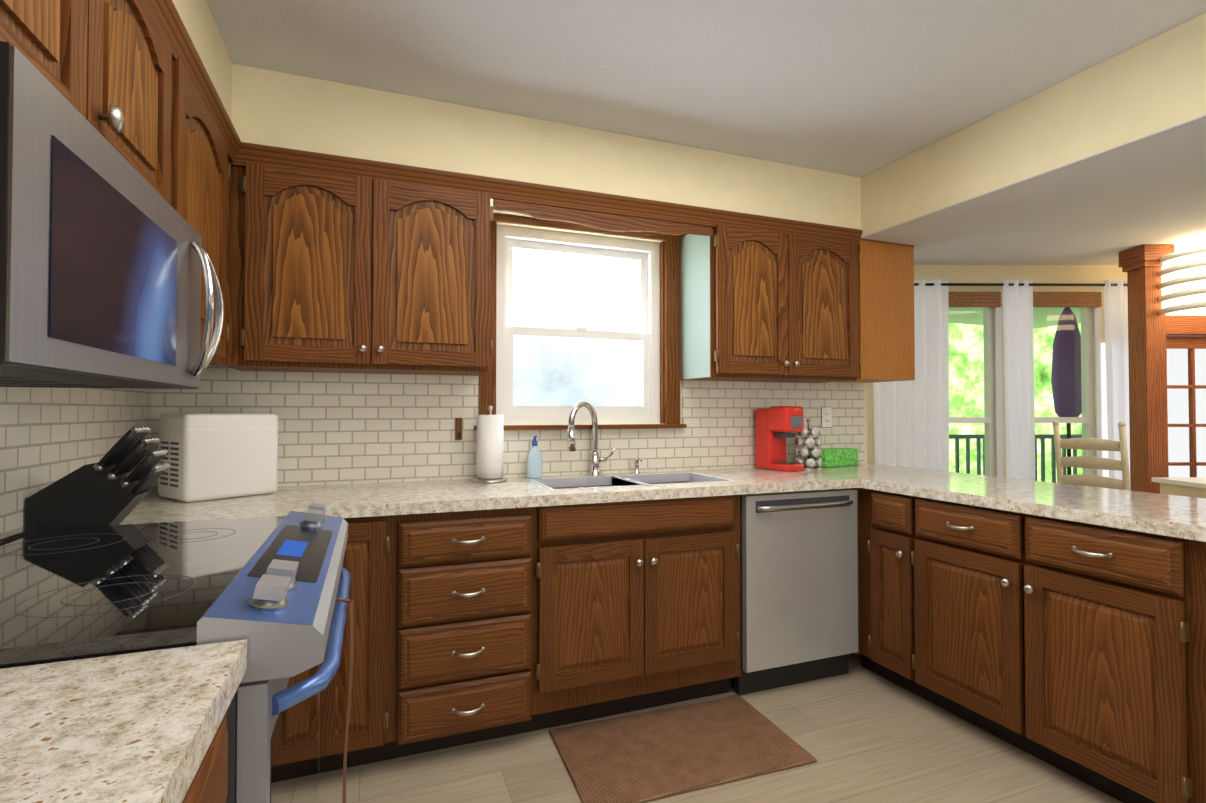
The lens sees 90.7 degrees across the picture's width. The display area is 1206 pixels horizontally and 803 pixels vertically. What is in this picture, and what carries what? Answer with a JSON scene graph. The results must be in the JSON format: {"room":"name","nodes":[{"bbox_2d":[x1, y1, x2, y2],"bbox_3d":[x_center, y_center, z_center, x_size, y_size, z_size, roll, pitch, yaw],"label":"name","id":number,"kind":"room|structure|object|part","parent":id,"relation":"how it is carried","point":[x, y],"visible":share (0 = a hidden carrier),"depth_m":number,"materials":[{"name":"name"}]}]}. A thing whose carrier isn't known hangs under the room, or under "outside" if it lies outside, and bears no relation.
{"room":"kitchen","nodes":[
{"label":"kitchen","id":0,"kind":"room"},
{"bbox_2d":[0,0,115,71],"bbox_3d":[-0.959,-0.649,0.764,0.333,0.488,0.535,0,-1,-21],"label":"upper cabinet","id":1,"kind":"object","parent":0,"relation":"attached to","point":[94,19],"depth_m":0.97,"materials":[{"name":"brown wood"}]},
{"bbox_2d":[0,387,155,533],"bbox_3d":[-1.384,0.087,1.367,0.008,0.530,1.920,0,-1,-21],"label":"tile backsplash","id":2,"kind":"structure","parent":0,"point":[47,434],"depth_m":1.59,"materials":[{"name":"beige tile"}]},
{"bbox_2d":[0,20,235,388],"bbox_3d":[-0.959,-0.213,0.949,0.472,0.354,0.775,0,-1,-21],"label":"upper cabinet","id":3,"kind":"object","parent":0,"relation":"attached to","point":[162,226],"depth_m":0.90,"materials":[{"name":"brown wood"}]},
{"bbox_2d":[0,0,223,389],"bbox_3d":[-0.960,-0.212,0.949,0.472,0.357,0.775,0,-1,-21],"label":"microwave","id":4,"kind":"object","parent":3,"relation":"in","point":[100,275],"depth_m":0.83,"materials":[{"name":"silver metal"}]},
{"bbox_2d":[116,0,179,155],"bbox_3d":[-1.109,-0.642,1.150,0.333,0.488,0.537,0,-1,-21],"label":"upper cabinet","id":5,"kind":"object","parent":0,"relation":"attached to","point":[147,36],"depth_m":1.32,"materials":[{"name":"brown wood"}]},
{"bbox_2d":[180,36,239,331],"bbox_3d":[-1.336,-0.505,1.736,0.333,0.743,0.725,0,-1,-21],"label":"upper cabinet","id":6,"kind":"object","parent":0,"relation":"attached to","point":[208,151],"depth_m":1.77,"materials":[{"name":"brown wood"}]},
{"bbox_2d":[288,222,866,486],"bbox_3d":[-0.102,0.049,2.989,3.570,2.460,0.120,0,-1,-21],"label":"wall","id":7,"kind":"structure","parent":0,"point":[865,384],"depth_m":3.03,"materials":[{"name":"beige paint"}]},
{"bbox_2d":[236,152,395,373],"bbox_3d":[-1.138,-0.495,2.340,0.552,0.743,0.338,0,-1,-21],"label":"upper cabinet","id":8,"kind":"object","parent":7,"relation":"attached to","point":[316,235],"depth_m":2.19,"materials":[{"name":"brown wood"}]},
{"bbox_2d":[392,172,495,375],"bbox_3d":[-0.754,-0.493,2.488,0.515,0.743,0.338,0,-1,-21],"label":"upper cabinet","id":9,"kind":"object","parent":7,"relation":"attached to","point":[441,227],"depth_m":2.36,"materials":[{"name":"brown wood"}]},
{"bbox_2d":[455,418,461,439],"bbox_3d":[-0.646,0.123,2.678,0.030,0.100,0.047,0,-1,-21],"label":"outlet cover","id":10,"kind":"object","parent":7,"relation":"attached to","point":[458,428],"visible":1,"depth_m":2.69,"materials":[{"name":"brown wood"}]},
{"bbox_2d":[156,365,864,491],"bbox_3d":[-0.092,0.112,2.922,3.540,0.530,0.009,0,-1,-21],"label":"tile backsplash","id":11,"kind":"structure","parent":7,"relation":"attached to","point":[345,428],"depth_m":2.67,"materials":[{"name":"beige tile"}]},
{"bbox_2d":[474,213,686,429],"bbox_3d":[-0.098,-0.386,2.960,1.080,1.042,0.150,0,-1,-21],"label":"kitchen window","id":12,"kind":"structure","parent":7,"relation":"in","point":[657,336],"depth_m":3.00,"materials":[{"name":"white wood"}]},
{"bbox_2d":[680,216,803,382],"bbox_3d":[0.690,-0.484,3.046,0.484,0.743,0.338,0,-1,-21],"label":"upper cabinet","id":13,"kind":"object","parent":7,"relation":"attached to","point":[742,281],"depth_m":2.90,"materials":[{"name":"brown wood"}]},
{"bbox_2d":[821,407,831,427],"bbox_3d":[1.296,0.091,3.450,0.078,0.122,0.009,0,-1,-21],"label":"electrical outlet plate","id":14,"kind":"object","parent":7,"relation":"attached to","point":[826,417],"visible":0.98,"depth_m":3.45,"materials":[{"name":"grey plastic"}]},
{"bbox_2d":[800,228,867,382],"bbox_3d":[1.049,-0.481,3.185,0.529,0.743,0.338,0,-1,-21],"label":"upper cabinet","id":15,"kind":"object","parent":7,"relation":"attached to","point":[835,294],"depth_m":3.06,"materials":[{"name":"brown wood"}]},
{"bbox_2d":[860,232,914,382],"bbox_3d":[1.472,-0.488,3.352,0.380,0.745,0.330,0,-1,-21],"label":"upper cabinet","id":16,"kind":"object","parent":7,"relation":"attached to","point":[888,266],"depth_m":3.20,"materials":[{"name":"brown wood"}]},
{"bbox_2d":[206,0,1205,328],"bbox_3d":[3.237,-1.216,2.735,10.400,0.060,9.200,0,-1,-21],"label":"ceiling","id":17,"kind":"structure","parent":0,"point":[858,88],"depth_m":2.12,"materials":[{"name":"white paint"}]},
{"bbox_2d":[172,0,1205,250],"bbox_3d":[0.954,-1.064,0.402,3.660,0.319,5.499,0,-1,-21],"label":"wall","id":18,"kind":"structure","parent":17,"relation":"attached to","point":[1130,116],"depth_m":2.38,"materials":[{"name":"beige paint"}]},
{"bbox_2d":[1158,245,1205,314],"bbox_3d":[4.480,-0.900,4.229,0.824,0.518,0.824,0,-1,-21],"label":"dining pendant light","id":19,"kind":"object","parent":17,"relation":"hanging from","point":[1182,285],"visible":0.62,"depth_m":4.20,"materials":[{"name":"beige"}]},
{"bbox_2d":[317,653,1122,802],"bbox_3d":[3.237,1.304,2.694,10.400,0.060,9.200,0,-1,-21],"label":"floor","id":20,"kind":"structure","parent":0,"point":[859,733],"depth_m":2.06,"materials":[{"name":"tile"}]},
{"bbox_2d":[0,584,327,802],"bbox_3d":[-0.930,0.791,1.124,0.649,0.912,0.912,0,-1,-21],"label":"oven","id":21,"kind":"object","parent":20,"relation":"on","point":[290,669],"depth_m":0.86,"materials":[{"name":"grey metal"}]},
{"bbox_2d":[0,508,343,802],"bbox_3d":[-0.530,0.315,0.160,0.714,0.075,3.560,0,-1,-21],"label":"countertop","id":22,"kind":"structure","parent":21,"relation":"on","point":[129,727],"depth_m":0.80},
{"bbox_2d":[25,425,169,528],"bbox_3d":[-1.301,0.199,1.551,0.268,0.270,0.110,0,-1,-21],"label":"knife block","id":23,"kind":"object","parent":22,"relation":"on","point":[108,488],"visible":1,"depth_m":1.51,"materials":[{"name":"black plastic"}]},
{"bbox_2d":[0,502,351,802],"bbox_3d":[-0.895,0.752,1.138,0.740,0.967,0.912,0,-1,-21],"label":"stove","id":24,"kind":"object","parent":20,"relation":"on","point":[279,585],"depth_m":0.95,"materials":[{"name":"grey glass"}]},
{"bbox_2d":[176,660,251,802],"bbox_3d":[-0.685,0.796,0.434,0.624,0.879,0.534,0,-1,-21],"label":"base cabinet","id":25,"kind":"object","parent":20,"relation":"on","point":[222,771],"depth_m":0.80,"materials":[{"name":"brown wood"}]},
{"bbox_2d":[340,512,395,795],"bbox_3d":[-0.923,0.826,2.247,0.221,0.879,0.624,0,-1,-21],"label":"base cabinet","id":26,"kind":"object","parent":20,"relation":"on","point":[367,539],"depth_m":1.98,"materials":[{"name":"brown wood"}]},
{"bbox_2d":[396,500,559,757],"bbox_3d":[-0.555,0.829,2.390,0.570,0.879,0.624,0,-1,-21],"label":"base cabinet","id":27,"kind":"object","parent":20,"relation":"on","point":[478,589],"depth_m":2.11,"materials":[{"name":"brown wood"}]},
{"bbox_2d":[560,492,747,725],"bbox_3d":[0.059,0.833,2.627,0.890,0.879,0.624,0,-1,-21],"label":"base cabinet","id":28,"kind":"object","parent":20,"relation":"on","point":[654,589],"depth_m":2.37,"materials":[{"name":"brown wood"}]},
{"bbox_2d":[128,468,859,515],"bbox_3d":[-0.279,0.376,2.503,2.871,0.051,0.630,0,-1,-21],"label":"countertop","id":29,"kind":"structure","parent":28,"relation":"on","point":[390,496],"depth_m":2.27,"materials":[{"name":"beige stone"}]},
{"bbox_2d":[158,413,278,501],"bbox_3d":[-1.411,0.194,2.190,0.251,0.300,0.311,-1,-1,36],"label":"toaster","id":30,"kind":"object","parent":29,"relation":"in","point":[210,456],"visible":0.92,"depth_m":2.09,"materials":[{"name":"white plastic"}]},
{"bbox_2d":[473,406,506,482],"bbox_3d":[-0.498,0.185,2.625,0.150,0.333,0.150,0,-1,-21],"label":"paper towel roll","id":31,"kind":"object","parent":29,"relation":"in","point":[490,448],"visible":1,"depth_m":2.58,"materials":[{"name":"white paper"}]},
{"bbox_2d":[527,436,542,478],"bbox_3d":[-0.314,0.255,2.744,0.076,0.197,0.053,0,-1,-21],"label":"dish soap bottle","id":32,"kind":"object","parent":29,"relation":"on","point":[534,464],"visible":1,"depth_m":2.73,"materials":[{"name":"blue"}]},
{"bbox_2d":[567,401,641,475],"bbox_3d":[0.010,0.176,2.830,0.416,0.359,0.168,0,-1,-21],"label":"faucet","id":33,"kind":"object","parent":29,"relation":"on","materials":[{"name":"silver metal"}]},
{"bbox_2d":[524,472,731,487],"bbox_3d":[0.122,0.444,2.667,0.844,0.187,0.394,0,-1,-21],"label":"sink","id":34,"kind":"object","parent":29,"relation":"in","point":[617,480],"depth_m":2.81,"materials":[{"name":"grey metal"}]},
{"bbox_2d":[755,406,803,471],"bbox_3d":[0.937,0.193,3.163,0.135,0.335,0.232,1,-1,-31],"label":"coffee maker","id":35,"kind":"object","parent":29,"relation":"on","point":[774,425],"visible":1,"depth_m":3.14,"materials":[{"name":"red plastic"}]},
{"bbox_2d":[795,419,821,469],"bbox_3d":[1.105,0.227,3.206,0.140,0.268,0.139,0,-1,-21],"label":"carousel","id":36,"kind":"object","parent":29,"relation":"on","point":[808,462],"visible":0.94,"depth_m":3.16,"materials":[{"name":"silver metal"}]},
{"bbox_2d":[809,448,857,467],"bbox_3d":[1.307,0.317,3.377,0.290,0.095,0.120,1,-1,-33],"label":"tissue box","id":37,"kind":"object","parent":29,"relation":"on","point":[834,457],"visible":0.75,"depth_m":3.32,"materials":[{"name":"green cardboard"}]},
{"bbox_2d":[549,695,816,802],"bbox_3d":[0.271,1.258,2.181,0.857,0.012,0.529,0,-1,-21],"label":"rug","id":38,"kind":"object","parent":20,"relation":"on","point":[648,756],"visible":1,"depth_m":2.13,"materials":[{"name":"brown fabric"}]},
{"bbox_2d":[748,484,859,692],"bbox_3d":[0.770,0.837,2.902,0.635,0.879,0.624,0,-1,-21],"label":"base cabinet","id":39,"kind":"object","parent":20,"relation":"on","point":[804,543],"depth_m":2.63,"materials":[{"name":"metal"}]},
{"bbox_2d":[860,484,895,683],"bbox_3d":[1.526,0.834,2.698,0.635,0.879,0.392,0,-1,-21],"label":"base cabinet","id":40,"kind":"object","parent":20,"relation":"on","point":[877,578],"depth_m":2.64,"materials":[{"name":"brown wood"}]},
{"bbox_2d":[892,488,995,735],"bbox_3d":[1.654,0.828,2.365,0.635,0.879,0.572,0,-1,-21],"label":"base cabinet","id":41,"kind":"object","parent":20,"relation":"on","point":[942,547],"depth_m":2.33,"materials":[{"name":"brown wood"}]},
{"bbox_2d":[1051,307,1081,474],"bbox_3d":[5.084,0.112,6.503,0.500,2.450,0.500,0,-1,-21],"label":"patio umbrella","id":42,"kind":"object","parent":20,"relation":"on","point":[1058,361],"depth_m":6.43,"materials":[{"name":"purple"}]},
{"bbox_2d":[1052,421,1129,490],"bbox_3d":[3.607,0.719,4.254,0.553,1.162,0.475,0,-1,-21],"label":"dining chair","id":43,"kind":"object","parent":20,"relation":"on","point":[1089,462],"visible":0.5,"depth_m":4.13,"materials":[{"name":"beige wood"}]},
{"bbox_2d":[992,504,1205,802],"bbox_3d":[1.812,0.822,1.957,0.635,0.879,0.576,0,-1,-21],"label":"base cabinet","id":44,"kind":"object","parent":20,"relation":"on","point":[1101,625],"depth_m":1.83,"materials":[{"name":"brown wood"}]},
{"bbox_2d":[800,464,1205,535],"bbox_3d":[1.600,0.372,2.564,0.679,0.041,1.870,0,-1,-21],"label":"countertop","id":45,"kind":"structure","parent":44,"relation":"on","point":[1169,513],"depth_m":2.19,"materials":[{"name":"beige stone"}]},
{"bbox_2d":[1118,244,1205,493],"bbox_3d":[5.317,0.075,4.508,2.671,2.458,0.275,0,-1,-1],"label":"column","id":46,"kind":"structure","parent":20,"relation":"on","point":[1150,328],"depth_m":4.41,"materials":[{"name":"brown wood"}]},
{"bbox_2d":[1152,477,1205,497],"bbox_3d":[4.609,0.908,3.710,1.500,0.764,0.950,0,-1,-1],"label":"dining table","id":47,"kind":"object","parent":20,"relation":"on","point":[1188,486],"visible":0.28,"depth_m":4.01,"materials":[{"name":"white wood"}]},
{"bbox_2d":[867,265,1126,477],"bbox_3d":[4.047,0.083,5.069,6.400,2.460,0.150,0,-1,-1],"label":"wall","id":48,"kind":"structure","parent":0,"point":[1034,273],"depth_m":5.01,"materials":[{"name":"beige paint"}]},
{"bbox_2d":[873,279,1129,480],"bbox_3d":[3.448,0.141,4.921,2.700,2.280,0.131,0,-1,-1],"label":"curtains","id":49,"kind":"object","parent":48,"relation":"attached to","point":[911,423],"visible":0.4,"depth_m":4.90,"materials":[{"name":"white fabric"}]},
{"bbox_3d":[2.529,0.140,4.889,0.607,2.280,0.244,0,-1,-21],"label":"panel","id":50,"kind":"part","parent":49,"relation":"part of","materials":[{"name":"white fabric"}]},
{"bbox_3d":[3.424,0.140,4.897,0.263,2.280,0.131,0,-1,-21],"label":"panel","id":51,"kind":"part","parent":49,"relation":"part of","materials":[{"name":"white fabric"}]},
{"bbox_3d":[4.344,0.140,4.905,0.404,2.280,0.177,0,-1,-21],"label":"panel","id":52,"kind":"part","parent":49,"relation":"part of","materials":[{"name":"white fabric"}]},
{"bbox_2d":[1166,336,1205,476],"bbox_3d":[4.607,0.394,4.543,0.790,1.780,0.040,0,-1,-1],"label":"french door","id":53,"kind":"structure","parent":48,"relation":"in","point":[1191,344],"depth_m":4.54,"materials":[{"name":"brown wood"}]},
{"bbox_2d":[948,291,1102,482],"bbox_3d":[3.488,0.037,5.010,1.380,1.930,0.158,0,-1,-1],"label":"window","id":54,"kind":"structure","parent":0,"point":[1085,302],"depth_m":5.01,"materials":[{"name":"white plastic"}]},
{"label":"outside","id":55,"kind":"structure","parent":0,"visible":0},
{"bbox_2d":[512,249,640,405],"bbox_3d":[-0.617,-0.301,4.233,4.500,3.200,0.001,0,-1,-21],"label":"window pane","id":56,"kind":"structure","parent":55,"point":[602,383],"depth_m":4.39,"materials":[{"name":"glass"}]},
{"bbox_2d":[949,323,1082,482],"bbox_3d":[4.262,-0.622,9.008,7.956,5.000,2.992,0,-1,-21],"label":"garden","id":57,"kind":"object","parent":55,"point":[968,351],"depth_m":9.02,"materials":[{"name":"green plant"}]},
{"bbox_3d":[4.279,1.361,7.055,9.308,0.029,6.586,0,-1,-21],"label":"floor","id":58,"kind":"structure","parent":0,"visible":0},
{"bbox_2d":[983,438,1036,480],"bbox_3d":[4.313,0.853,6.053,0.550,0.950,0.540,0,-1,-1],"label":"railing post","id":59,"kind":"object","parent":58,"relation":"on","point":[1035,458],"depth_m":6.29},
{"bbox_2d":[949,434,1081,482],"bbox_3d":[4.043,0.848,7.181,5.030,1.000,0.080,0,-1,-1],"label":"deck railing","id":60,"kind":"object","parent":58,"relation":"on","point":[978,437],"depth_m":7.18,"materials":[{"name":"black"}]},
{"bbox_2d":[1101,343,1205,476],"bbox_3d":[5.408,0.411,4.981,2.321,1.800,0.873,0,-1,-21],"label":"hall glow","id":61,"kind":"object","parent":58,"relation":"on","point":[1182,451],"visible":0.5,"depth_m":4.98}
]}

